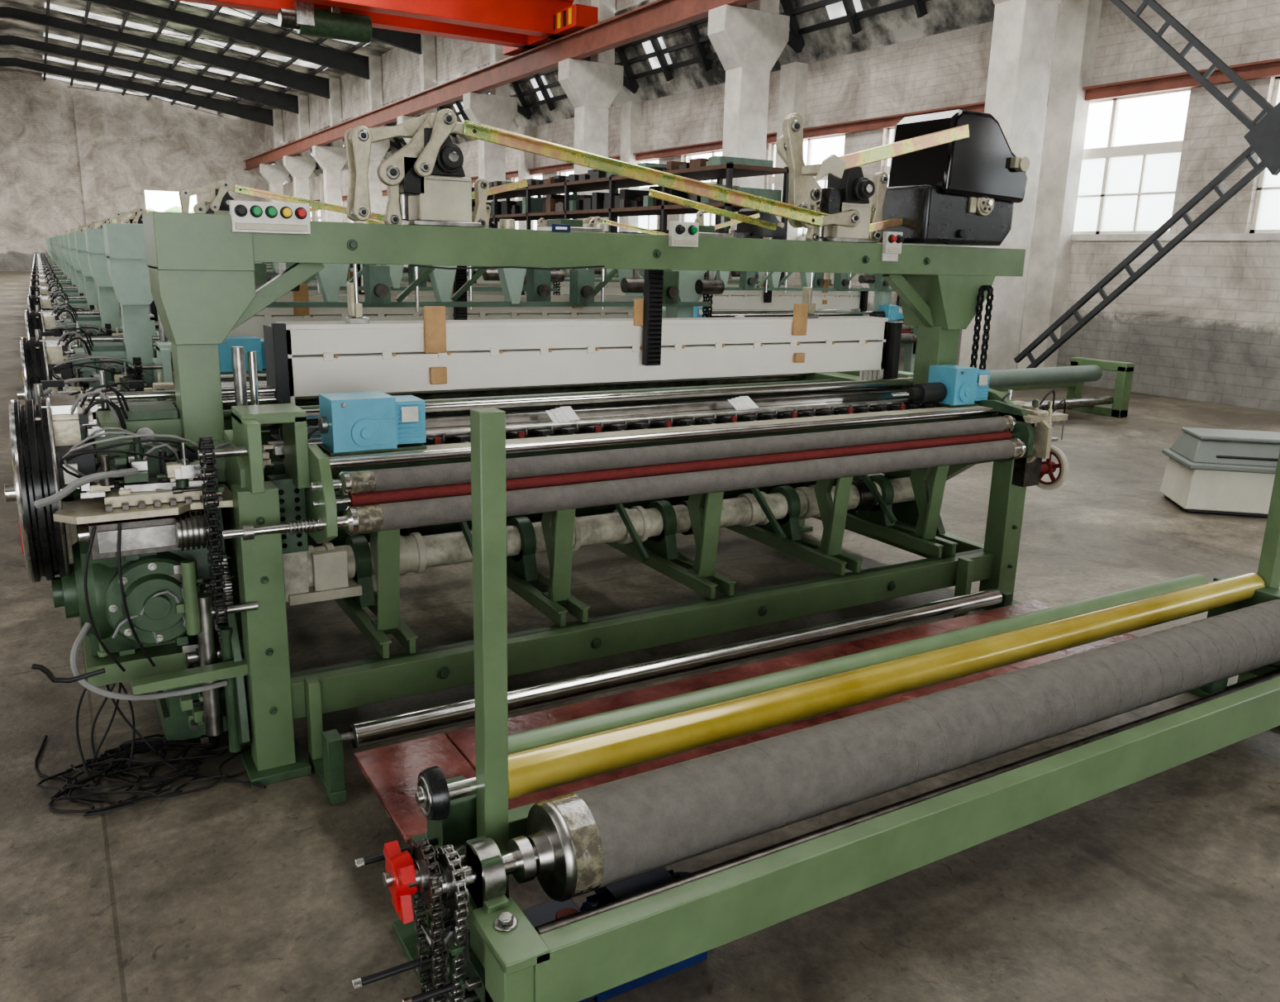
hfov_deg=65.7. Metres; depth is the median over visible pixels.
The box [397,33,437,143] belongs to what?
column
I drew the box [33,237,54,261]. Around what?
weaving loom
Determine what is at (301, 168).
column
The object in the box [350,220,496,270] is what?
weaving loom
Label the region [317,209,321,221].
window
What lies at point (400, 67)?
wall
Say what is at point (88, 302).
weaving loom
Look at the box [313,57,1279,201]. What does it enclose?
tie beam
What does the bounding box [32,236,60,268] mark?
weaving loom
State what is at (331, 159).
column
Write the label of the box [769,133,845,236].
window
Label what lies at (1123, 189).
window
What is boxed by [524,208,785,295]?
weaving loom
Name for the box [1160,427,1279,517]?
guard
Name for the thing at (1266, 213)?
window
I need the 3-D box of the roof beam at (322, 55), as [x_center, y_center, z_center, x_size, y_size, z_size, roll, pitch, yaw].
[-21.841,-17.145,34.337,26.000,2.295,0.220,-7,16,-30]
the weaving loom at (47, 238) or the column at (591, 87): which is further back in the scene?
the weaving loom at (47, 238)
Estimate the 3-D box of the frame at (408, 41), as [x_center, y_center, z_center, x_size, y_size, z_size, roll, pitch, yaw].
[-18.493,-15.703,28.836,26.000,2.295,0.220,-7,16,-30]
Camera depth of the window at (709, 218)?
23.67 m
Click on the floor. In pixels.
(1163, 886)
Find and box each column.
[259,109,289,202]
[282,95,315,220]
[312,77,347,222]
[363,55,390,223]
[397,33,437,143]
[462,43,517,228]
[558,0,623,231]
[707,0,789,279]
[958,0,1061,370]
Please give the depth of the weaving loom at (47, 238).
34.48 m
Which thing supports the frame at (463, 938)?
on the floor
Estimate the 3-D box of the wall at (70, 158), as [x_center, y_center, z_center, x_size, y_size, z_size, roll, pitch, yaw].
[-34.895,-18.710,56.603,27.400,11.000,0.650,-7,16,-30]
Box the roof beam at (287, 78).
[0,6,330,98]
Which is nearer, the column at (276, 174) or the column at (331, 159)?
the column at (331, 159)
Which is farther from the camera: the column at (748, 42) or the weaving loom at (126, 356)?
the column at (748, 42)
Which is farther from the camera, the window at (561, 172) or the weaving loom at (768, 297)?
the window at (561, 172)
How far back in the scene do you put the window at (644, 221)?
25.90 m
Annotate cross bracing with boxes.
[1013,0,1279,368]
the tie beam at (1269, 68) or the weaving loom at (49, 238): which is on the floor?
the weaving loom at (49, 238)
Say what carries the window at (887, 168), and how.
in the wall at (1202, 323)
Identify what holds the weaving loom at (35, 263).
on the floor
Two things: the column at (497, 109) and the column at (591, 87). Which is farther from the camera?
the column at (497, 109)
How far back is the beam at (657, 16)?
26.09 m
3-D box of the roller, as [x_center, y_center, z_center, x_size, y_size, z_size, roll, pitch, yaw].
[0.323,0.633,4.117,3.250,0.320,0.320,-7,16,-30]
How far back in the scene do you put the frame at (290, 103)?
48.68 m
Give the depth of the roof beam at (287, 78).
43.16 m
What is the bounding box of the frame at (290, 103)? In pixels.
[0,35,299,114]
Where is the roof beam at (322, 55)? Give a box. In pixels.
[80,0,370,79]
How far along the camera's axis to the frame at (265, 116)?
54.16 m
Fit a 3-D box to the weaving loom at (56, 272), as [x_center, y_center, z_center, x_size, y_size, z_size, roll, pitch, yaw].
[-9.118,-4.154,19.256,4.640,1.900,2.070,-7,16,-30]
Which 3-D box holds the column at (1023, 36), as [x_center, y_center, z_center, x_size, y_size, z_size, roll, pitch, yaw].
[5.434,-6.409,14.163,1.550,9.450,0.580,-7,16,-30]
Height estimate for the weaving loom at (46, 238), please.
1.900 m
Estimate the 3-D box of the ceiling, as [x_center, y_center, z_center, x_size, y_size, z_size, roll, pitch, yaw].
[-15.010,-12.869,23.480,28.100,5.500,78.000,-7,16,-30]
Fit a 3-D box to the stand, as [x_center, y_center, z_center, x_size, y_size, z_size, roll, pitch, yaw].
[4.146,-1.258,11.412,3.760,0.700,0.770,-7,16,-30]
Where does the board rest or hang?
on the floor
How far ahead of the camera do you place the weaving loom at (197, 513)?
3.94 m
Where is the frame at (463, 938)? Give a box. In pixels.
[351,407,1279,1001]
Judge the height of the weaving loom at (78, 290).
1.900 m
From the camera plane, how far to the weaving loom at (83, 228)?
32.70 m
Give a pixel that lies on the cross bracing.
(1263, 136)
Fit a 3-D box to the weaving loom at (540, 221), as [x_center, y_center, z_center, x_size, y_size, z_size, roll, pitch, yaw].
[-2.725,-4.001,18.268,4.640,2.400,2.070,-7,16,-30]
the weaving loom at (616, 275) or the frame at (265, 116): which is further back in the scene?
the frame at (265, 116)
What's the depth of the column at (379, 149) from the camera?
41.28 m
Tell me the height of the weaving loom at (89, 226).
2.400 m
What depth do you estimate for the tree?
65.06 m
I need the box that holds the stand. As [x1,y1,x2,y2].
[897,356,1134,417]
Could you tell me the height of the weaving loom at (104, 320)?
2.400 m
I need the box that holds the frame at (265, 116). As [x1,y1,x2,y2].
[0,57,273,125]
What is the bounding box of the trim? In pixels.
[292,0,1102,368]
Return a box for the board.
[353,599,1137,843]
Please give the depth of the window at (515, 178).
32.65 m
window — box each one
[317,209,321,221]
[513,174,542,229]
[560,169,574,195]
[617,158,658,232]
[682,150,722,225]
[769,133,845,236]
[883,127,894,186]
[1032,88,1190,234]
[1249,76,1279,233]
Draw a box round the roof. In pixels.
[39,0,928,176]
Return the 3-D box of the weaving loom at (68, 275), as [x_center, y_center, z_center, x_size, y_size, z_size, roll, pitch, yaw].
[-7.850,-3.608,17.172,4.640,1.900,2.070,-7,16,-30]
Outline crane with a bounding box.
[176,0,598,56]
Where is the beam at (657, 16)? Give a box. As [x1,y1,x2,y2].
[243,0,757,170]
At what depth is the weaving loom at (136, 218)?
13.82 m
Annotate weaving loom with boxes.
[4,108,1068,787]
[16,223,724,504]
[24,179,564,373]
[27,231,431,328]
[27,233,381,309]
[29,207,321,297]
[30,234,271,285]
[31,235,270,279]
[32,217,123,272]
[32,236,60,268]
[33,223,99,263]
[33,227,85,258]
[33,229,76,255]
[33,237,50,256]
[33,237,51,257]
[33,237,53,259]
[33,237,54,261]
[33,237,57,266]
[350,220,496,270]
[401,217,584,280]
[472,266,618,294]
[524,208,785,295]
[618,268,918,372]
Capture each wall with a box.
[0,71,270,271]
[262,0,646,150]
[283,0,1279,412]
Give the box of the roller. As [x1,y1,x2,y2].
[304,556,1012,804]
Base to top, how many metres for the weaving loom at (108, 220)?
2.400 m
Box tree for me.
[146,205,195,213]
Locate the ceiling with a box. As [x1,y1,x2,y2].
[0,0,1059,184]
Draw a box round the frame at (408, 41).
[371,27,422,54]
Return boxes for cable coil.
[33,652,266,815]
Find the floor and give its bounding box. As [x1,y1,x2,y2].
[0,271,1279,1001]
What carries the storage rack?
on the floor
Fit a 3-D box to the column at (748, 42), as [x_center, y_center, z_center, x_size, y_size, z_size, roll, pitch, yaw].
[2.086,-7.851,19.665,1.550,9.450,0.580,-7,16,-30]
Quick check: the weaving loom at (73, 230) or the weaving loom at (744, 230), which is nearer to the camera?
the weaving loom at (744, 230)
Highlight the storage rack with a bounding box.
[471,156,789,285]
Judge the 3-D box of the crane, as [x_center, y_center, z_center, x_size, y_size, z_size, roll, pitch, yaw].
[-12.585,-10.822,19.495,24.300,1.646,4.400,-7,16,-30]
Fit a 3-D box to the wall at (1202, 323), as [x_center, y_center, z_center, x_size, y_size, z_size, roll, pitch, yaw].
[-3.275,-8.957,31.647,0.330,5.600,78.000,-7,16,-30]
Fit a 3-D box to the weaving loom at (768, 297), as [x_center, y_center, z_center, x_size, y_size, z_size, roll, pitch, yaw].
[1.226,-2.054,11.825,4.640,1.900,2.070,-7,16,-30]
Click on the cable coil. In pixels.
(135, 744)

